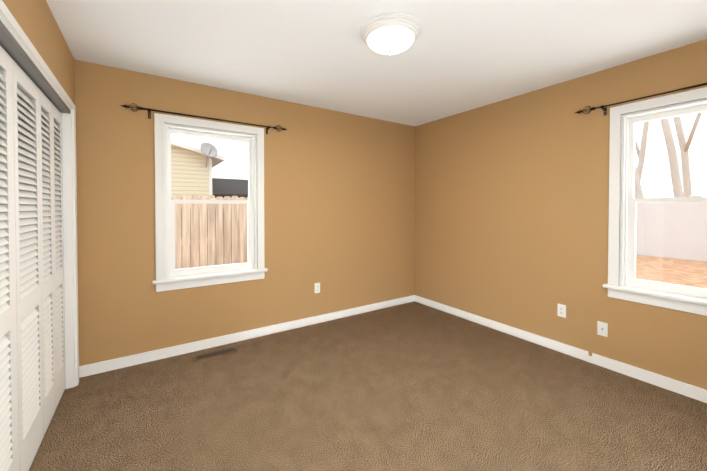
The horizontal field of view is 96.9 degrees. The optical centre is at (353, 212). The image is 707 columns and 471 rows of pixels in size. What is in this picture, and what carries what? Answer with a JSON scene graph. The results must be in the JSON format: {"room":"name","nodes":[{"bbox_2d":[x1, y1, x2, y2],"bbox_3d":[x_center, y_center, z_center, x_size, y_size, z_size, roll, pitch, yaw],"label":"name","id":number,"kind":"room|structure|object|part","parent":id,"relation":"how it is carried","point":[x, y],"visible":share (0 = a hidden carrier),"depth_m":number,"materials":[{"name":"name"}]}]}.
{"room":"empty bedroom","nodes":[
{"label":"empty bedroom","id":0,"kind":"room"},
{"bbox_2d":[2,0,74,104],"bbox_3d":[-1.236,0.079,0.954,0.120,2.440,3.400,-1,1,-34],"label":"wall","id":1,"kind":"structure","parent":0,"point":[36,21],"depth_m":1.72,"materials":[{"name":"brown paint"}]},
{"bbox_2d":[0,46,65,470],"bbox_3d":[-1.668,0.293,1.602,0.032,1.968,1.526,-1,1,-34],"label":"closet doors","id":2,"kind":"structure","parent":1,"relation":"in","point":[32,353],"depth_m":1.59,"materials":[{"name":"white paint"}]},
{"bbox_2d":[0,0,78,388],"bbox_3d":[-1.658,0.257,1.608,0.135,2.065,1.678,-1,1,-34],"label":"trim","id":3,"kind":"structure","parent":1,"relation":"attached to","point":[17,46],"depth_m":2.25,"materials":[{"name":"white paint"}]},
{"bbox_2d":[74,59,414,365],"bbox_3d":[-0.981,0.044,3.283,4.680,2.440,0.200,-1,1,-34],"label":"wall","id":4,"kind":"structure","parent":0,"point":[339,207],"depth_m":3.14,"materials":[{"name":"brown paint"}]},
{"bbox_2d":[120,103,286,133],"bbox_3d":[-1.288,-0.843,2.900,1.404,0.094,0.076,-1,1,-34],"label":"curtain rod","id":5,"kind":"object","parent":4,"relation":"attached to","point":[150,110],"visible":1,"depth_m":2.74,"materials":[{"name":"brown metal"}]},
{"bbox_2d":[152,113,267,291],"bbox_3d":[-1.359,-0.083,3.019,0.990,1.528,0.280,-1,1,-34],"label":"window","id":6,"kind":"structure","parent":4,"relation":"in","point":[163,281],"depth_m":2.92,"materials":[{"name":"white paint"}]},
{"bbox_3d":[-1.351,-0.090,3.008,0.758,1.333,0.070,-1,1,-34],"label":"back window sash","id":7,"kind":"part","parent":6,"relation":"part of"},
{"bbox_2d":[79,295,414,377],"bbox_3d":[-0.630,1.219,3.405,3.580,0.085,0.013,-1,1,-34],"label":"baseboard","id":8,"kind":"structure","parent":4,"relation":"attached to","point":[122,362],"depth_m":2.99,"materials":[{"name":"white paint"}]},
{"bbox_2d":[315,283,319,292],"bbox_3d":[-0.409,0.860,3.550,0.070,0.114,0.008,-1,1,-34],"label":"electrical outlet","id":9,"kind":"object","parent":4,"relation":"attached to","point":[317,287],"visible":1,"depth_m":3.55,"materials":[{"name":"white plastic"}]},
{"bbox_2d":[29,301,706,470],"bbox_3d":[-0.041,1.335,1.886,4.680,0.100,3.600,-1,1,-34],"label":"floor","id":10,"kind":"structure","parent":0,"point":[413,386],"depth_m":2.04,"materials":[{"name":"carpet"}]},
{"bbox_2d":[193,346,237,360],"bbox_3d":[-1.234,1.267,2.816,0.360,0.008,0.120,-1,1,-34],"label":"air vent register","id":11,"kind":"object","parent":10,"relation":"on","point":[207,355],"visible":1,"depth_m":2.81,"materials":[{"name":"brown metal"}]},
{"bbox_2d":[46,0,706,125],"bbox_3d":[-0.041,-1.215,1.847,4.680,0.120,3.600,-1,1,-34],"label":"ceiling","id":12,"kind":"structure","parent":0,"point":[457,57],"depth_m":2.17,"materials":[{"name":"white paint"}]},
{"bbox_2d":[360,13,421,54],"bbox_3d":[0.237,-1.083,2.010,0.396,0.148,0.396,-1,1,-34],"label":"flush-mount light","id":13,"kind":"object","parent":12,"relation":"attached to","point":[390,33],"visible":1,"depth_m":1.91,"materials":[{"name":"white glass"}]},
{"bbox_2d":[415,39,706,389],"bbox_3d":[1.881,0.048,3.022,0.200,2.440,3.400,-1,1,-34],"label":"wall","id":14,"kind":"structure","parent":0,"point":[511,210],"depth_m":2.95,"materials":[{"name":"brown paint"}]},
{"bbox_2d":[415,295,706,402],"bbox_3d":[1.759,1.225,3.024,0.019,0.085,3.210,-1,1,-34],"label":"baseboard","id":15,"kind":"structure","parent":14,"relation":"attached to","point":[683,388],"depth_m":2.68,"materials":[{"name":"white paint"}]},
{"bbox_2d":[557,304,565,317],"bbox_3d":[1.886,0.892,2.838,0.008,0.114,0.070,-1,1,-34],"label":"electrical outlet","id":16,"kind":"object","parent":14,"relation":"attached to","point":[561,310],"visible":1,"depth_m":2.84,"materials":[{"name":"white plastic"}]},
{"bbox_2d":[597,321,607,336],"bbox_3d":[2.052,0.964,2.584,0.014,0.114,0.070,-1,1,-34],"label":"outlet","id":17,"kind":"object","parent":14,"relation":"attached to","point":[602,328],"visible":1,"depth_m":2.58,"materials":[{"name":"white plastic"}]},
{"bbox_2d":[575,83,706,115],"bbox_3d":[2.305,-0.831,2.118,0.076,0.094,1.404,-1,1,-34],"label":"curtain rod","id":18,"kind":"object","parent":14,"relation":"attached to","point":[603,107],"visible":1,"depth_m":2.38,"materials":[{"name":"brown metal"}]},
{"bbox_2d":[603,87,706,315],"bbox_3d":[2.412,-0.071,2.201,0.280,1.528,0.990,-1,1,-34],"label":"window","id":19,"kind":"structure","parent":14,"relation":"in","point":[617,287],"depth_m":2.44,"materials":[{"name":"white paint"}]},
{"bbox_3d":[2.401,-0.077,2.193,0.070,1.333,0.758,-1,1,-34],"label":"right window sash","id":20,"kind":"part","parent":19,"relation":"part of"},
{"label":"outside","id":21,"kind":"structure","parent":0,"visible":0},
{"bbox_2d":[636,255,706,288],"bbox_3d":[2.763,1.504,13.854,100.000,0.200,80.000,-1,1,-34],"label":"ground","id":22,"kind":"structure","parent":21,"point":[662,265],"depth_m":8.01,"materials":[{"name":"orange soil"}]},
{"bbox_2d":[171,140,224,197],"bbox_3d":[-8.788,-1.061,9.178,8.205,5.070,7.457,-1,1,-34],"label":"house","id":23,"kind":"structure","parent":22,"relation":"on","point":[203,157],"depth_m":8.44,"materials":[{"name":"beige wood"}]},
{"bbox_2d":[171,195,247,268],"bbox_3d":[-2.243,0.598,6.114,15.116,1.845,0.060,-1,1,-34],"label":"fence","id":24,"kind":"object","parent":22,"relation":"on","point":[230,233],"depth_m":5.80,"materials":[{"name":"brown wood"}]},
{"bbox_2d":[212,178,247,198],"bbox_3d":[-2.494,0.061,13.345,7.900,2.700,5.600,-1,1,-34],"label":"garage roof","id":25,"kind":"structure","parent":22,"relation":"on","point":[231,185],"depth_m":10.31,"materials":[{"name":"grey"}]},
{"bbox_2d":[634,112,701,197],"bbox_3d":[12.826,-9.214,13.892,19.147,21.380,13.058,-1,1,-34],"label":"trees","id":26,"kind":"object","parent":22,"relation":"on","point":[670,151],"depth_m":13.09,"materials":[{"name":"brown plant"}]},
{"bbox_2d":[636,202,706,260],"bbox_3d":[9.023,0.486,11.691,0.120,1.900,37.500,-1,1,-34],"label":"vinyl fence","id":27,"kind":"object","parent":22,"relation":"on","point":[645,229],"depth_m":9.94,"materials":[{"name":"white plastic"}]}
]}

